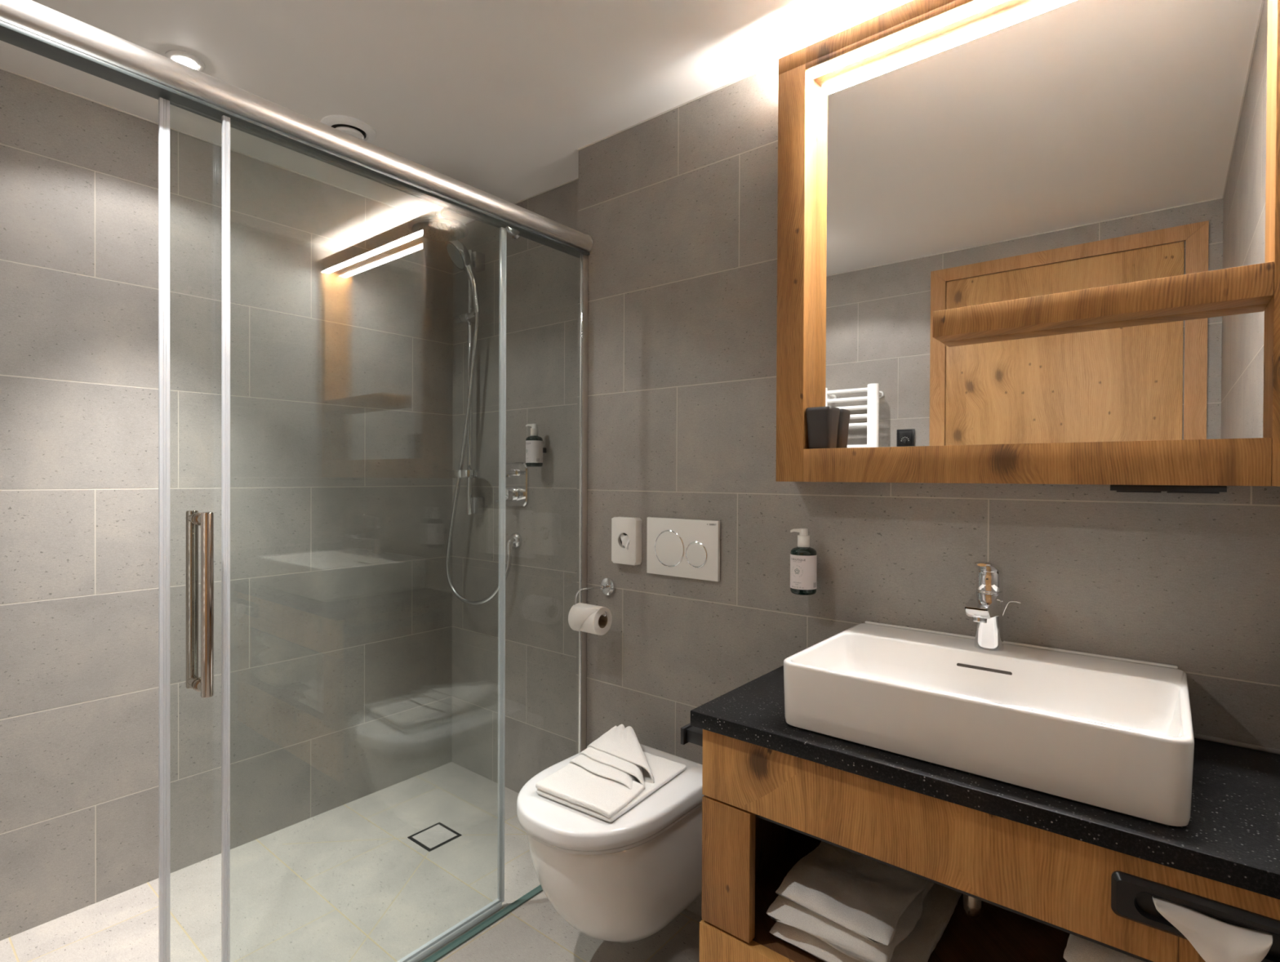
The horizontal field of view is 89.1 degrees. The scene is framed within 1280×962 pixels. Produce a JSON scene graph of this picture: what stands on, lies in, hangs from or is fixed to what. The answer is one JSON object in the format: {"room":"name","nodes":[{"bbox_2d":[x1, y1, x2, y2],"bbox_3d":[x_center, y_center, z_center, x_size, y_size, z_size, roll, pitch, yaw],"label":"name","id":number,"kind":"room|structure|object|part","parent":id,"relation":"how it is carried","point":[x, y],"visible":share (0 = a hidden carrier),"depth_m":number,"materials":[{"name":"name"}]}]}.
{"room":"hotel bathroom","nodes":[
{"label":"hotel bathroom","id":0,"kind":"room"},
{"bbox_2d":[0,69,453,940],"bbox_3d":[-1.465,0.064,2.046,0.120,2.277,2.208,1,1,39],"label":"wall","id":1,"kind":"structure","parent":0,"point":[341,313],"depth_m":2.04,"materials":[{"name":"tile"}]},
{"bbox_2d":[0,761,702,961],"bbox_3d":[-0.442,1.263,1.223,2.765,0.100,2.208,1,1,39],"label":"floor","id":2,"kind":"structure","parent":0,"point":[347,882],"depth_m":1.86,"materials":[{"name":"tile"}]},
{"bbox_2d":[0,0,592,961],"bbox_3d":[-0.750,0.214,1.377,0.060,1.992,1.822,1,1,39],"label":"shower door frame","id":3,"kind":"structure","parent":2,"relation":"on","point":[29,25],"depth_m":1.28,"materials":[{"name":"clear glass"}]},
{"bbox_3d":[-0.739,-0.751,1.362,0.039,0.061,1.817,1,1,39],"label":"rail","id":4,"kind":"part","parent":3,"relation":"part of","materials":[{"name":"silver metal"}]},
{"bbox_2d":[158,97,506,961],"bbox_3d":[-0.641,0.248,1.532,0.105,1.922,0.816,1,1,39],"label":"sliding shower door","id":5,"kind":"structure","parent":3,"relation":"attached to","point":[204,683],"depth_m":1.23,"materials":[{"name":"clear glass"}]},
{"bbox_3d":[-0.878,0.234,1.282,0.050,0.352,0.025,1,1,39],"label":"door handle","id":6,"kind":"part","parent":5,"relation":"part of","materials":[{"name":"silver metal"}]},
{"bbox_3d":[-0.835,0.235,1.248,0.050,0.352,0.025,1,1,39],"label":"door handle","id":7,"kind":"part","parent":5,"relation":"part of","materials":[{"name":"silver metal"}]},
{"bbox_2d":[407,822,462,851],"bbox_3d":[-0.697,1.206,2.206,0.131,0.006,0.126,1,1,39],"label":"floor drain","id":8,"kind":"object","parent":2,"relation":"in","point":[437,834],"visible":1,"depth_m":2.20,"materials":[{"name":"black metal"}]},
{"bbox_2d":[0,0,912,222],"bbox_3d":[-0.430,-1.114,1.207,2.765,0.100,2.208,1,1,39],"label":"ceiling","id":9,"kind":"structure","parent":0,"point":[500,99],"depth_m":1.66,"materials":[{"name":"white paint"}]},
{"bbox_2d":[164,49,205,71],"bbox_3d":[-1.159,-1.064,1.658,0.084,0.013,0.084,1,1,39],"label":"recessed light","id":10,"kind":"object","parent":9,"relation":"in","point":[186,59],"visible":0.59,"depth_m":1.64,"materials":[{"name":"white ceramic"}]},
{"bbox_2d":[320,115,376,142],"bbox_3d":[-0.888,-1.058,1.982,0.156,0.027,0.156,1,1,39],"label":"ceiling vent","id":11,"kind":"object","parent":9,"relation":"in","point":[356,127],"visible":0.57,"depth_m":1.94,"materials":[{"name":"white plastic"}]},
{"bbox_2d":[451,64,1279,916],"bbox_3d":[0.175,0.072,1.971,2.525,2.277,0.264,1,1,39],"label":"wall","id":12,"kind":"structure","parent":0,"point":[678,206],"depth_m":1.80,"materials":[{"name":"tile"}]},
{"bbox_2d":[0,62,778,223],"bbox_3d":[-0.430,-1.062,1.207,2.525,0.004,1.968,1,1,39],"label":"trim","id":13,"kind":"structure","parent":12,"relation":"attached to","point":[775,64],"depth_m":1.95,"materials":[{"name":"grey"}]},
{"bbox_2d":[408,205,520,241],"bbox_3d":[-0.614,-0.919,2.331,0.200,0.133,0.448,1,1,39],"label":"shower head","id":14,"kind":"object","parent":12,"relation":"attached to","point":[437,227],"visible":0.84,"depth_m":2.21},
{"bbox_3d":[-0.692,-0.855,2.235,0.176,0.005,0.176,0,0,-32],"label":"nozzle plate","id":15,"kind":"part","parent":14,"relation":"part of","materials":[{"name":"grey metal"}]},
{"bbox_2d":[448,249,484,514],"bbox_3d":[-0.683,-0.395,2.582,0.140,1.062,0.149,0,0,-24],"label":"riser rail","id":16,"kind":"object","parent":12,"relation":"attached to","point":[475,504],"visible":0.96,"depth_m":2.61,"materials":[{"name":"silver metal"}]},
{"bbox_3d":[-0.695,-0.028,2.576,0.150,0.030,0.104,1,1,39],"label":"soap dish","id":17,"kind":"part","parent":16,"relation":"part of","materials":[{"name":"silver metal"}]},
{"bbox_3d":[-0.684,-0.395,2.617,0.021,1.062,0.021,1,1,39],"label":"rod","id":18,"kind":"part","parent":16,"relation":"part of","materials":[{"name":"silver metal"}]},
{"bbox_2d":[445,240,511,604],"bbox_3d":[-0.656,-0.224,2.512,0.328,1.419,0.112,0,0,27],"label":"shower","id":19,"kind":"object","parent":16,"relation":"hanging from","point":[457,251],"visible":0.94,"depth_m":2.55,"materials":[{"name":"silver metal"}]},
{"bbox_3d":[-0.661,-0.768,2.540,0.072,0.222,0.039,0,0,-7],"label":"handle","id":20,"kind":"part","parent":19,"relation":"part of","materials":[{"name":"silver metal"}]},
{"bbox_2d":[495,462,528,506],"bbox_3d":[-0.511,0.014,2.474,0.140,0.170,0.103,1,1,39],"label":"shower mixer","id":21,"kind":"object","parent":12,"relation":"attached to","point":[517,473],"visible":0.73,"depth_m":2.48,"materials":[{"name":"silver metal"}]},
{"bbox_3d":[-0.514,0.052,2.470,0.054,0.057,0.093,1,1,39],"label":"lever","id":22,"kind":"part","parent":21,"relation":"part of","materials":[{"name":"silver metal"}]},
{"bbox_3d":[-0.495,-0.032,2.493,0.084,0.030,0.034,1,1,39],"label":"diverter knob","id":23,"kind":"part","parent":21,"relation":"part of","materials":[{"name":"silver metal"}]},
{"bbox_2d":[506,532,521,554],"bbox_3d":[-0.491,0.239,2.494,0.060,0.080,0.047,1,1,39],"label":"outlet","id":24,"kind":"object","parent":12,"relation":"attached to","point":[515,540],"visible":1,"depth_m":2.49,"materials":[{"name":"silver metal"}]},
{"bbox_2d":[525,423,546,466],"bbox_3d":[-0.375,-0.130,2.369,0.082,0.156,0.062,0,0,-24],"label":"soap dispenser","id":25,"kind":"object","parent":12,"relation":"attached to","point":[535,450],"visible":1,"depth_m":2.34,"materials":[{"name":"black"}]},
{"bbox_2d":[525,435,542,466],"bbox_3d":[-0.384,-0.111,2.366,0.061,0.118,0.061,1,1,39],"label":"bottle","id":26,"kind":"object","parent":25,"relation":"on","point":[534,444],"depth_m":2.34,"materials":[{"name":"black"}]},
{"bbox_2d":[574,577,615,616],"bbox_3d":[-0.117,0.347,1.971,0.129,0.095,0.103,1,1,39],"label":"toilet roll holder","id":27,"kind":"object","parent":12,"relation":"attached to","point":[607,586],"visible":0.75,"depth_m":2.00,"materials":[{"name":"silver metal"}]},
{"bbox_2d":[568,602,612,635],"bbox_3d":[-0.148,0.409,1.934,0.100,0.082,0.084,1,1,39],"label":"toilet roll","id":28,"kind":"object","parent":27,"relation":"on","point":[585,617],"visible":1,"depth_m":1.91,"materials":[{"name":"white paper"}]},
{"bbox_3d":[-0.119,0.358,1.968,0.129,0.075,0.096,1,1,39],"label":"wire arm","id":29,"kind":"part","parent":27,"relation":"part of","materials":[{"name":"silver metal"}]},
{"bbox_2d":[516,742,704,942],"bbox_3d":[-0.053,0.927,1.637,0.374,0.364,0.545,1,1,39],"label":"toilet","id":30,"kind":"object","parent":12,"relation":"attached to","point":[624,878],"visible":0.69,"depth_m":1.47,"materials":[{"name":"white ceramic"}]},
{"bbox_3d":[-0.074,0.766,1.609,0.374,0.043,0.474,1,1,39],"label":"lid","id":31,"kind":"part","parent":30,"relation":"part of","materials":[{"name":"white plastic"}]},
{"bbox_2d":[535,724,686,822],"bbox_3d":[-0.067,0.710,1.619,0.245,0.068,0.342,1,0,35],"label":"hand towel","id":32,"kind":"object","parent":30,"relation":"on","point":[613,774],"visible":1,"depth_m":1.57,"materials":[{"name":"white fabric"}]},
{"bbox_3d":[-0.073,0.796,1.611,0.366,0.017,0.464,1,1,39],"label":"seat","id":33,"kind":"part","parent":30,"relation":"part of","materials":[{"name":"white plastic"}]},
{"bbox_3d":[-0.045,0.957,1.647,0.347,0.304,0.520,1,1,39],"label":"bowl","id":34,"kind":"part","parent":30,"relation":"part of","materials":[{"name":"white ceramic"}]},
{"bbox_2d":[611,516,642,564],"bbox_3d":[-0.043,0.179,1.954,0.096,0.139,0.036,1,1,39],"label":"dispenser","id":35,"kind":"object","parent":12,"relation":"attached to","point":[626,531],"visible":1,"depth_m":1.94,"materials":[{"name":"white plastic"}]},
{"bbox_2d":[646,516,719,581],"bbox_3d":[0.118,0.189,1.838,0.246,0.164,0.014,1,1,39],"label":"flush plate","id":36,"kind":"object","parent":12,"relation":"attached to","point":[676,547],"visible":1,"depth_m":1.83,"materials":[{"name":"white plastic"}]},
{"bbox_2d":[790,528,817,595],"bbox_3d":[0.399,0.192,1.562,0.077,0.156,0.062,0,0,-21],"label":"soap dispenser","id":37,"kind":"object","parent":12,"relation":"attached to","point":[803,557],"visible":1,"depth_m":1.54,"materials":[{"name":"black"}]},
{"bbox_2d":[699,728,1279,961],"bbox_3d":[0.593,0.755,1.177,0.863,0.546,0.447,1,1,39],"label":"vanity cabinet","id":38,"kind":"object","parent":12,"relation":"attached to","point":[764,810],"visible":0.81,"depth_m":1.09,"materials":[{"name":"brown wood"}]},
{"bbox_2d":[680,722,702,746],"bbox_3d":[0.227,0.516,1.449,0.060,0.034,0.386,1,1,39],"label":"towel bar","id":39,"kind":"object","parent":38,"relation":"attached to","point":[689,733],"visible":0.29,"depth_m":1.31,"materials":[{"name":"black metal"}]},
{"bbox_3d":[0.275,0.751,1.450,0.018,0.544,0.421,1,1,39],"label":"panel","id":40,"kind":"part","parent":38,"relation":"part of","materials":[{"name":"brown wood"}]},
{"bbox_2d":[769,882,961,961],"bbox_3d":[0.460,0.848,1.292,0.259,0.035,0.380,1,1,39],"label":"bath towel","id":41,"kind":"object","parent":38,"relation":"on","point":[939,904],"visible":0.28,"depth_m":1.20,"materials":[{"name":"white fabric"}]},
{"bbox_2d":[766,840,934,961],"bbox_3d":[0.441,0.792,1.296,0.230,0.076,0.386,1,1,39],"label":"bath towel","id":42,"kind":"object","parent":41,"relation":"on","point":[863,907],"visible":0.7,"depth_m":1.20,"materials":[{"name":"white fabric"}]},
{"bbox_2d":[752,834,1070,961],"bbox_3d":[0.598,0.877,1.182,0.820,0.018,0.413,1,1,39],"label":"shelf","id":43,"kind":"object","parent":38,"relation":"attached to","point":[998,934],"depth_m":1.25,"materials":[{"name":"brown wood"}]},
{"bbox_3d":[0.476,0.626,1.028,0.820,0.015,0.017,1,1,39],"label":"drawer rail","id":44,"kind":"part","parent":38,"relation":"part of","materials":[{"name":"brown wood"}]},
{"bbox_2d":[690,665,1279,898],"bbox_3d":[0.584,0.462,1.175,0.879,0.038,0.461,1,1,39],"label":"countertop","id":45,"kind":"structure","parent":38,"relation":"on","point":[1231,836],"depth_m":0.95,"materials":[{"name":"black stone"}]},
{"bbox_2d":[783,620,1194,826],"bbox_3d":[0.613,0.390,1.178,0.585,0.122,0.419,1,1,39],"label":"washbasin","id":46,"kind":"object","parent":45,"relation":"in","point":[1109,732],"visible":0.99,"depth_m":1.09,"materials":[{"name":"white ceramic"}]},
{"bbox_2d":[963,893,982,917],"bbox_3d":[0.612,0.628,1.129,0.107,0.278,0.044,1,1,39],"label":"trap","id":47,"kind":"object","parent":46,"relation":"attached to","point":[973,906],"visible":0.2,"depth_m":1.14,"materials":[{"name":"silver metal"}]},
{"bbox_2d":[964,561,1021,650],"bbox_3d":[0.681,0.244,1.260,0.076,0.178,0.154,1,1,39],"label":"mixer tap","id":48,"kind":"object","parent":46,"relation":"on","point":[985,606],"visible":1,"depth_m":1.28,"materials":[{"name":"silver metal"}]},
{"bbox_3d":[0.664,0.243,1.257,0.046,0.048,0.129,1,1,39],"label":"spout","id":49,"kind":"part","parent":48,"relation":"part of","materials":[{"name":"silver metal"}]},
{"bbox_3d":[0.683,0.186,1.280,0.047,0.063,0.098,1,1,39],"label":"lever","id":50,"kind":"part","parent":48,"relation":"part of","materials":[{"name":"silver metal"}]},
{"bbox_3d":[0.742,0.286,1.306,0.040,0.093,0.005,1,0,36],"label":"popup rod","id":51,"kind":"part","parent":48,"relation":"part of","materials":[{"name":"silver metal"}]},
{"bbox_2d":[1063,933,1145,961],"bbox_3d":[0.804,0.765,1.014,0.226,0.208,0.378,1,1,39],"label":"bath towel","id":52,"kind":"object","parent":38,"relation":"on","point":[1077,948],"visible":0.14,"depth_m":0.94,"materials":[{"name":"white fabric"}]},
{"bbox_2d":[1111,870,1279,961],"bbox_3d":[0.695,0.552,0.787,0.205,0.072,0.035,1,1,39],"label":"dispenser","id":53,"kind":"object","parent":38,"relation":"attached to","point":[1220,931],"visible":1,"depth_m":0.79,"materials":[{"name":"black plastic"}]},
{"bbox_2d":[775,0,1279,486],"bbox_3d":[0.701,-0.497,1.310,0.882,1.004,0.100,1,1,39],"label":"wall mirror","id":54,"kind":"object","parent":12,"relation":"attached to","point":[1021,242],"visible":1,"depth_m":1.26,"materials":[{"name":"brown wood"}]},
{"bbox_3d":[0.385,-0.500,1.566,0.069,1.004,0.100,1,1,39],"label":"frame","id":55,"kind":"part","parent":54,"relation":"part of","materials":[{"name":"brown wood"}]},
{"bbox_2d":[805,406,839,448],"bbox_3d":[0.424,-0.122,1.512,0.064,0.095,0.058,1,1,39],"label":"tumbler","id":56,"kind":"object","parent":54,"relation":"on","point":[822,421],"visible":0.96,"depth_m":1.49,"materials":[{"name":"grey plastic"}]},
{"bbox_3d":[0.719,-0.973,1.295,0.783,0.053,0.100,1,1,39],"label":"frame","id":57,"kind":"part","parent":54,"relation":"part of","materials":[{"name":"brown wood"}]},
{"bbox_3d":[0.714,-0.033,1.301,0.783,0.076,0.100,1,1,39],"label":"frame","id":58,"kind":"part","parent":54,"relation":"part of","materials":[{"name":"brown wood"}]},
{"bbox_2d":[1110,484,1226,493],"bbox_3d":[0.923,0.014,1.142,0.155,0.013,0.078,1,1,39],"label":"box","id":59,"kind":"object","parent":54,"relation":"attached to","point":[1119,488],"visible":0.95,"depth_m":1.11,"materials":[{"name":"black plastic"}]},
{"bbox_3d":[1.033,-0.494,1.043,0.030,1.004,0.100,1,1,39],"label":"frame","id":60,"kind":"part","parent":54,"relation":"part of","materials":[{"name":"brown wood"}]}
]}

